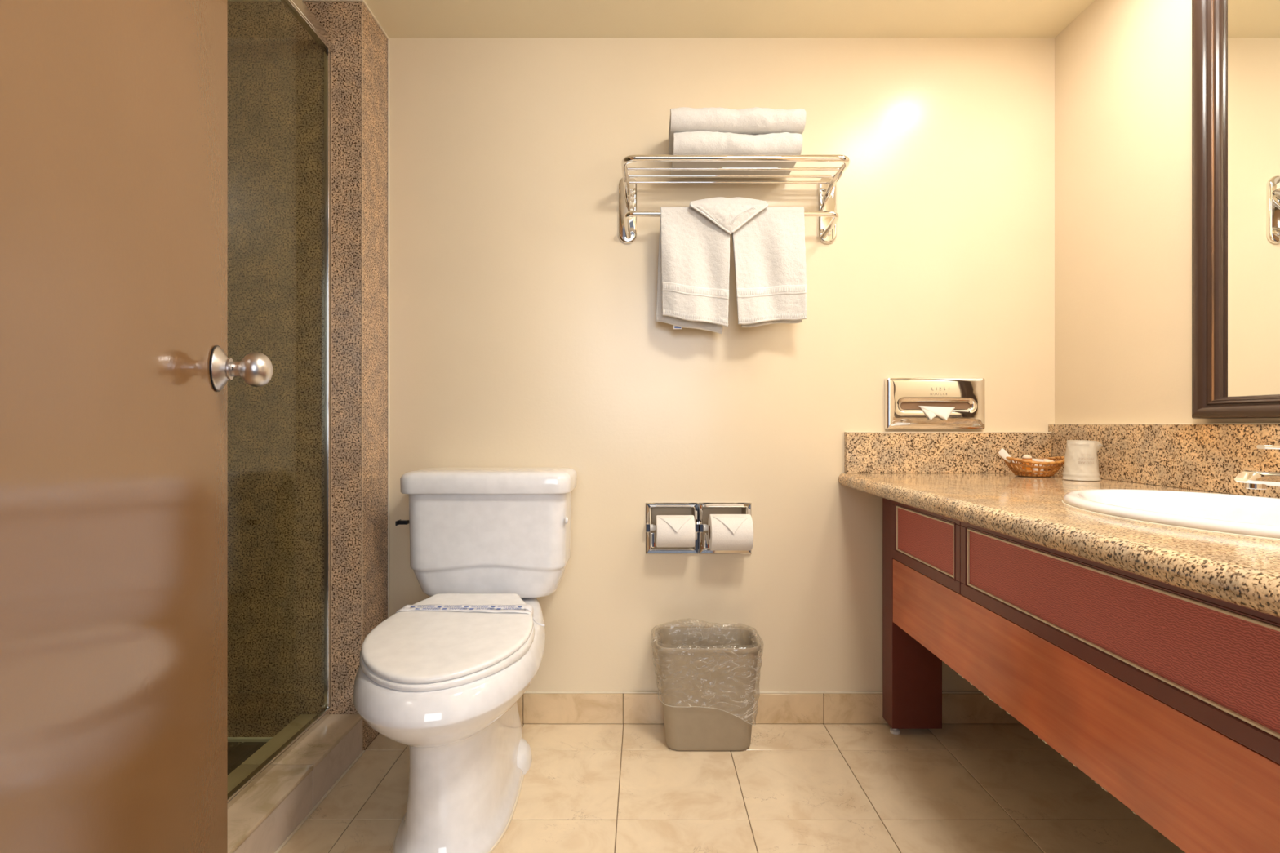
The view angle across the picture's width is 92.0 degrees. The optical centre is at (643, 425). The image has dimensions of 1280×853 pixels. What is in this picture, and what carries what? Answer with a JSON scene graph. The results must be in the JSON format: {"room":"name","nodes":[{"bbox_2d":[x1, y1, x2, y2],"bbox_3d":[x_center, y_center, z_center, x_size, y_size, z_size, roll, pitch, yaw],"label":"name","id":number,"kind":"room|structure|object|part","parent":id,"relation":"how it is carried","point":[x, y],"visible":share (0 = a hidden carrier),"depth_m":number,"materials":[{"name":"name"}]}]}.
{"room":"hotel bathroom","nodes":[
{"label":"hotel bathroom","id":0,"kind":"room"},
{"bbox_2d":[227,737,272,774],"bbox_3d":[-1.327,0.889,0.985,0.745,0.046,1.470,0,0,0],"label":"floor","id":1,"kind":"structure","parent":0,"point":[239,748],"depth_m":1.68,"materials":[{"name":"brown tile"}]},
{"bbox_2d":[227,0,390,751],"bbox_3d":[-1.288,-0.138,1.865,1.023,2.096,0.297,0,0,0],"label":"wall","id":2,"kind":"structure","parent":0,"point":[276,67],"depth_m":1.72,"materials":[{"name":"brown stone"}]},
{"bbox_2d":[389,37,1054,691],"bbox_3d":[0.287,-0.139,1.953,2.141,2.097,0.120,0,0,0],"label":"wall","id":3,"kind":"structure","parent":0,"point":[525,332],"depth_m":1.89,"materials":[{"name":"beige paint"}]},
{"bbox_2d":[645,502,751,554],"bbox_3d":[0.168,0.315,1.911,0.323,0.157,0.096,0,0,0],"label":"paper holder","id":4,"kind":"object","parent":3,"relation":"attached to","point":[705,509],"visible":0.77,"depth_m":1.89,"materials":[{"name":"silver metal"}]},
{"bbox_3d":[0.013,0.310,1.873,0.013,0.025,0.020,0,0,0],"label":"spindle arm","id":5,"kind":"part","parent":4,"relation":"part of","materials":[{"name":"silver metal"}]},
{"bbox_3d":[0.086,0.315,1.888,0.160,0.157,0.010,0,0,0],"label":"plate","id":6,"kind":"part","parent":4,"relation":"part of","materials":[{"name":"silver metal"}]},
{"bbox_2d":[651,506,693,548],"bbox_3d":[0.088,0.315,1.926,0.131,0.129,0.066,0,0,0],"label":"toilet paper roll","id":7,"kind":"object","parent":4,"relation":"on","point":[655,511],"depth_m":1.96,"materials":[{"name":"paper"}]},
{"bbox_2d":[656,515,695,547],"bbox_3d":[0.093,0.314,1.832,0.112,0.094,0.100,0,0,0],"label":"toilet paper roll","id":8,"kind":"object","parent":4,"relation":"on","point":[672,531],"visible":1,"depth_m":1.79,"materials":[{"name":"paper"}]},
{"bbox_3d":[0.160,0.310,1.873,0.013,0.025,0.020,0,0,0],"label":"spindle arm","id":9,"kind":"part","parent":4,"relation":"part of","materials":[{"name":"silver metal"}]},
{"bbox_3d":[0.173,0.310,1.873,0.013,0.025,0.020,0,0,0],"label":"spindle arm","id":10,"kind":"part","parent":4,"relation":"part of","materials":[{"name":"silver metal"}]},
{"bbox_2d":[702,506,746,547],"bbox_3d":[0.246,0.315,1.926,0.132,0.129,0.066,0,0,0],"label":"toilet paper roll","id":11,"kind":"object","parent":4,"relation":"on","point":[707,511],"depth_m":1.96,"materials":[{"name":"paper"}]},
{"bbox_3d":[0.248,0.315,1.888,0.161,0.157,0.010,0,0,0],"label":"plate","id":12,"kind":"part","parent":4,"relation":"part of","materials":[{"name":"silver metal"}]},
{"bbox_2d":[707,514,753,551],"bbox_3d":[0.255,0.316,1.821,0.120,0.106,0.112,0,0,0],"label":"toilet paper roll","id":13,"kind":"object","parent":4,"relation":"on","point":[726,532],"visible":1,"depth_m":1.78,"materials":[{"name":"paper"}]},
{"bbox_2d":[618,154,849,244],"bbox_3d":[0.256,-0.659,1.795,0.667,0.207,0.196,0,0,0],"label":"towel rack","id":14,"kind":"object","parent":3,"relation":"attached to","point":[828,216],"visible":1,"depth_m":1.80,"materials":[{"name":"silver metal"}]},
{"bbox_3d":[-0.049,-0.659,1.887,0.057,0.207,0.011,0,0,0],"label":"wall plate","id":15,"kind":"part","parent":14,"relation":"part of","materials":[{"name":"silver metal"}]},
{"bbox_2d":[656,206,729,333],"bbox_3d":[0.142,-0.452,1.797,0.215,0.366,0.071,0,0,0],"label":"hand towel","id":16,"kind":"object","parent":14,"relation":"hanging from","point":[694,256],"visible":0.93,"depth_m":1.78,"materials":[{"name":"fabric"}]},
{"bbox_2d":[689,196,768,234],"bbox_3d":[0.243,-0.604,1.780,0.225,0.117,0.062,0,0,0],"label":"washcloth","id":17,"kind":"object","parent":14,"relation":"hanging from","point":[730,214],"visible":1,"depth_m":1.76,"materials":[{"name":"fabric"}]},
{"bbox_3d":[0.257,-0.699,1.791,0.642,0.096,0.189,0,0,0],"label":"shelf rail","id":18,"kind":"part","parent":14,"relation":"part of","materials":[{"name":"silver metal"}]},
{"bbox_2d":[671,130,803,174],"bbox_3d":[0.260,-0.788,1.790,0.358,0.068,0.182,0,0,0],"label":"bath towel","id":19,"kind":"object","parent":14,"relation":"on","point":[698,142],"visible":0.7,"depth_m":1.71,"materials":[{"name":"white fabric"}]},
{"bbox_2d":[668,106,806,154],"bbox_3d":[0.260,-0.854,1.786,0.374,0.067,0.188,0,0,0],"label":"bath towel","id":20,"kind":"object","parent":19,"relation":"on","point":[756,120],"visible":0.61,"depth_m":1.70,"materials":[{"name":"white fabric"}]},
{"bbox_2d":[731,206,806,327],"bbox_3d":[0.359,-0.461,1.798,0.215,0.348,0.069,0,0,0],"label":"hand towel","id":21,"kind":"object","parent":14,"relation":"hanging from","point":[769,249],"visible":0.92,"depth_m":1.78,"materials":[{"name":"fabric"}]},
{"bbox_3d":[0.561,-0.659,1.887,0.057,0.207,0.011,0,0,0],"label":"wall plate","id":22,"kind":"part","parent":14,"relation":"part of","materials":[{"name":"silver metal"}]},
{"bbox_2d":[517,691,1021,724],"bbox_3d":[0.237,0.862,1.887,2.039,0.096,0.011,0,0,0],"label":"baseboard","id":23,"kind":"structure","parent":3,"relation":"attached to","point":[534,707],"depth_m":1.88,"materials":[{"name":"tile"}]},
{"bbox_2d":[884,377,985,429],"bbox_3d":[0.886,-0.066,1.881,0.300,0.158,0.023,0,0,0],"label":"dispenser","id":24,"kind":"object","parent":3,"relation":"attached to","point":[903,397],"visible":1,"depth_m":1.87,"materials":[{"name":"silver metal"}]},
{"bbox_2d":[918,405,955,420],"bbox_3d":[0.887,-0.037,1.864,0.112,0.045,0.020,0,0,0],"label":"tissue","id":25,"kind":"object","parent":24,"relation":"hanging from","point":[944,412],"visible":1,"depth_m":1.86,"materials":[{"name":"white paper"}]},
{"bbox_2d":[844,431,1051,473],"bbox_3d":[0.925,0.082,1.883,0.622,0.125,0.020,0,0,0],"label":"backsplash","id":26,"kind":"structure","parent":3,"relation":"attached to","point":[865,452],"depth_m":1.87,"materials":[{"name":"beige stone"}]},
{"bbox_2d":[364,0,1093,37],"bbox_3d":[-0.221,-1.227,1.071,3.158,0.080,1.883,0,0,0],"label":"ceiling","id":27,"kind":"structure","parent":0,"point":[397,18],"depth_m":1.80,"materials":[{"name":"paint"}]},
{"bbox_2d":[278,723,1185,852],"bbox_3d":[-0.221,0.950,1.071,3.158,0.080,1.883,0,0,0],"label":"floor","id":28,"kind":"structure","parent":0,"point":[824,788],"depth_m":1.51,"materials":[{"name":"tile"}]},
{"bbox_2d":[227,714,364,852],"bbox_3d":[-0.866,0.856,0.987,0.178,0.108,1.474,0,0,0],"label":"shower curb","id":29,"kind":"object","parent":28,"relation":"on","point":[266,817],"visible":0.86,"depth_m":1.44,"materials":[{"name":"tile"}]},
{"bbox_2d":[227,0,333,808],"bbox_3d":[-0.877,-0.137,0.986,0.027,1.877,1.468,0,0,0],"label":"shower door frame","id":30,"kind":"structure","parent":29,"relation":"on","point":[298,8],"depth_m":1.71,"materials":[{"name":"silver glass"}]},
{"bbox_3d":[-0.877,-1.054,0.986,0.027,0.041,1.468,0,0,0],"label":"header rail","id":31,"kind":"part","parent":30,"relation":"part of","materials":[{"name":"silver metal"}]},
{"bbox_2d":[352,467,577,852],"bbox_3d":[-0.440,0.517,1.519,0.479,0.785,0.739,0,0,0],"label":"toilet","id":32,"kind":"object","parent":28,"relation":"on","point":[447,686],"visible":0.94,"depth_m":1.40,"materials":[{"name":"white ceramic"}]},
{"bbox_3d":[-0.666,0.269,1.707,0.026,0.013,0.034,0,0,0],"label":"flush lever","id":33,"kind":"part","parent":32,"relation":"part of","materials":[{"name":"metal"}]},
{"bbox_3d":[-0.437,0.483,1.405,0.370,0.057,0.448,0,0,0],"label":"seat","id":34,"kind":"part","parent":32,"relation":"part of","materials":[{"name":"plastic"}]},
{"bbox_3d":[-0.437,0.468,1.405,0.364,0.055,0.442,0,0,0],"label":"lid","id":35,"kind":"part","parent":32,"relation":"part of","materials":[{"name":"plastic"}]},
{"bbox_3d":[-0.435,0.696,1.475,0.390,0.426,0.650,0,0,0],"label":"bowl","id":36,"kind":"part","parent":32,"relation":"part of","materials":[{"name":"white ceramic"}]},
{"bbox_2d":[395,604,544,626],"bbox_3d":[-0.420,0.464,1.510,0.366,0.036,0.061,0,0,0],"label":"strap","id":37,"kind":"object","parent":32,"relation":"on","point":[483,608],"visible":0.92,"depth_m":1.51,"materials":[{"name":"paper"}]},
{"bbox_2d":[410,605,522,609],"bbox_3d":[-0.437,0.447,1.517,0.274,0.002,0.025,0,0,0],"label":"print","id":38,"kind":"object","parent":37,"relation":"on","point":[412,607],"depth_m":1.52,"materials":[{"name":"white paper"}]},
{"bbox_3d":[-0.433,0.155,1.774,0.467,0.061,0.230,0,0,0],"label":"tank lid","id":39,"kind":"part","parent":32,"relation":"part of","materials":[{"name":"white ceramic"}]},
{"bbox_3d":[-0.433,0.333,1.779,0.438,0.294,0.202,0,0,0],"label":"tank","id":40,"kind":"part","parent":32,"relation":"part of","materials":[{"name":"white ceramic"}]},
{"bbox_2d":[654,626,760,751],"bbox_3d":[0.180,0.761,1.790,0.296,0.296,0.187,0,0,0],"label":"waste bin","id":41,"kind":"object","parent":28,"relation":"on","point":[691,671],"visible":0.95,"depth_m":1.72,"materials":[{"name":"beige plastic"}]},
{"bbox_2d":[650,618,763,725],"bbox_3d":[0.179,0.715,1.788,0.317,0.255,0.202,0,0,0],"label":"liner","id":42,"kind":"object","parent":41,"relation":"on","point":[653,640],"visible":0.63,"depth_m":1.72,"materials":[{"name":"plastic"}]},
{"bbox_2d":[882,497,1279,852],"bbox_3d":[0.989,0.548,1.068,0.530,0.723,1.626,0,0,0],"label":"vanity cabinet","id":43,"kind":"object","parent":28,"relation":"on","point":[1166,696],"visible":0.92,"depth_m":0.98,"materials":[{"name":"brown wood"}]},
{"bbox_3d":[0.799,0.537,1.844,0.147,0.702,0.072,0,0,0],"label":"leg","id":44,"kind":"part","parent":43,"relation":"part of","materials":[{"name":"brown wood"}]},
{"bbox_3d":[0.727,0.295,1.611,0.008,0.138,0.346,0,0,0],"label":"moulding","id":45,"kind":"part","parent":43,"relation":"part of","materials":[{"name":"brown wood"}]},
{"bbox_3d":[0.736,0.295,1.611,0.012,0.118,0.326,0,0,0],"label":"panel","id":46,"kind":"part","parent":43,"relation":"part of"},
{"bbox_3d":[0.734,0.287,1.612,0.018,0.200,0.388,0,0,0],"label":"drawer","id":47,"kind":"part","parent":43,"relation":"part of","materials":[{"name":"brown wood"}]},
{"bbox_2d":[838,472,1279,617],"bbox_3d":[0.926,0.165,1.072,0.662,0.040,1.640,0,0,0],"label":"countertop","id":48,"kind":"structure","parent":43,"relation":"on","point":[1241,571],"depth_m":0.88,"materials":[{"name":"beige stone"}]},
{"bbox_2d":[1000,456,1064,476],"bbox_3d":[1.112,0.116,1.762,0.174,0.056,0.131,0,0,0],"label":"wicker basket","id":49,"kind":"object","parent":48,"relation":"on","point":[1053,469],"visible":0.92,"depth_m":1.73,"materials":[{"name":"brown wicker"}]},
{"bbox_2d":[998,448,1017,466],"bbox_3d":[1.035,0.089,1.755,0.057,0.050,0.010,0,0,0],"label":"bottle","id":50,"kind":"object","parent":49,"relation":"in","point":[1002,453],"visible":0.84,"depth_m":1.75,"materials":[{"name":"white plastic"}]},
{"bbox_2d":[1022,454,1032,474],"bbox_3d":[1.085,0.111,1.750,0.025,0.057,0.025,0,0,0],"label":"pot","id":51,"kind":"object","parent":49,"relation":"in","point":[1028,457],"visible":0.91,"depth_m":1.74,"materials":[{"name":"plastic"}]},
{"bbox_2d":[1031,458,1043,474],"bbox_3d":[1.116,0.117,1.765,0.028,0.042,0.040,0,0,0],"label":"packet","id":52,"kind":"object","parent":49,"relation":"in","point":[1033,460],"visible":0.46,"depth_m":1.75,"materials":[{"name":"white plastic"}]},
{"bbox_2d":[1043,458,1055,466],"bbox_3d":[1.152,0.107,1.760,0.034,0.022,0.034,0,0,0],"label":"soap bar","id":53,"kind":"object","parent":49,"relation":"in","point":[1044,460],"visible":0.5,"depth_m":1.75,"materials":[{"name":"white"}]},
{"bbox_2d":[1062,440,1102,480],"bbox_3d":[1.163,0.092,1.639,0.093,0.105,0.087,0,0,0],"label":"cup","id":54,"kind":"object","parent":48,"relation":"on","point":[1081,458],"visible":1,"depth_m":1.61,"materials":[{"name":"white paper"}]},
{"bbox_2d":[1062,488,1279,539],"bbox_3d":[0.970,0.211,0.985,0.452,0.164,0.579,0,0,0],"label":"sink basin","id":55,"kind":"object","parent":48,"relation":"in","point":[1259,517],"visible":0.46,"depth_m":1.12,"materials":[{"name":"white ceramic"}]},
{"bbox_2d":[1234,444,1279,489],"bbox_3d":[1.073,0.081,0.985,0.246,0.100,0.170,0,0,0],"label":"faucet","id":56,"kind":"object","parent":48,"relation":"on","point":[1258,480],"visible":1,"depth_m":0.97,"materials":[{"name":"silver metal"}]},
{"bbox_3d":[1.050,0.093,0.985,0.200,0.042,0.034,0,0,0],"label":"spout","id":57,"kind":"part","parent":56,"relation":"part of","materials":[{"name":"silver metal"}]},
{"bbox_3d":[1.084,0.042,0.985,0.202,0.021,0.040,0,0,0],"label":"lever","id":58,"kind":"part","parent":56,"relation":"part of","materials":[{"name":"silver metal"}]},
{"bbox_3d":[0.734,0.287,1.018,0.018,0.200,0.796,0,0,0],"label":"drawer","id":59,"kind":"part","parent":43,"relation":"part of","materials":[{"name":"brown wood"}]},
{"bbox_3d":[0.727,0.295,1.017,0.008,0.138,0.754,0,0,0],"label":"moulding","id":60,"kind":"part","parent":43,"relation":"part of","materials":[{"name":"brown wood"}]},
{"bbox_3d":[0.736,0.295,1.017,0.012,0.118,0.734,0,0,0],"label":"panel","id":61,"kind":"part","parent":43,"relation":"part of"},
{"bbox_2d":[1054,0,1279,423],"bbox_3d":[1.308,-0.139,1.012,0.100,2.097,1.763,0,0,0],"label":"wall","id":62,"kind":"structure","parent":0,"point":[1123,68],"depth_m":1.62,"materials":[{"name":"beige paint"}]},
{"bbox_2d":[1048,422,1279,497],"bbox_3d":[1.248,0.070,1.073,0.020,0.149,1.639,0,0,0],"label":"backsplash","id":63,"kind":"structure","parent":62,"relation":"attached to","point":[1207,457],"depth_m":1.42,"materials":[{"name":"beige stone"}]},
{"bbox_2d":[1191,0,1279,418],"bbox_3d":[1.238,-0.545,0.918,0.038,1.060,0.936,0,0,0],"label":"wall mirror","id":64,"kind":"object","parent":62,"relation":"attached to","point":[1236,43],"visible":1,"depth_m":1.31,"materials":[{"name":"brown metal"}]},
{"bbox_3d":[1.232,-0.545,1.371,0.026,1.060,0.052,0,0,31],"label":"frame rail","id":65,"kind":"part","parent":64,"relation":"part of","materials":[{"name":"paint"}]},
{"bbox_3d":[1.238,-0.033,0.918,0.038,0.037,0.936,0,0,0],"label":"frame rail","id":66,"kind":"part","parent":64,"relation":"part of","materials":[{"name":"paint"}]},
{"bbox_2d":[1223,0,1279,396],"bbox_3d":[1.251,-0.542,0.913,0.006,0.975,0.846,0,0,0],"label":"mirror glass","id":67,"kind":"object","parent":64,"relation":"on","point":[1251,28],"depth_m":1.27,"materials":[{"name":"mirror"}]},
{"bbox_3d":[-0.271,-0.138,0.190,3.058,2.097,0.120,0,0,0],"label":"wall","id":68,"kind":"structure","parent":0,"visible":0},
{"bbox_2d":[0,0,272,852],"bbox_3d":[-0.519,-0.112,0.639,0.109,2.020,0.758,0,0,-20],"label":"door","id":69,"kind":"structure","parent":68,"relation":"in","point":[116,368],"depth_m":0.61,"materials":[{"name":"brown paint"}]},
{"bbox_3d":[-0.604,-0.086,0.953,0.058,0.054,0.053,0,0,0],"label":"knob","id":70,"kind":"part","parent":69,"relation":"part of","materials":[{"name":"silver metal"}]}
]}

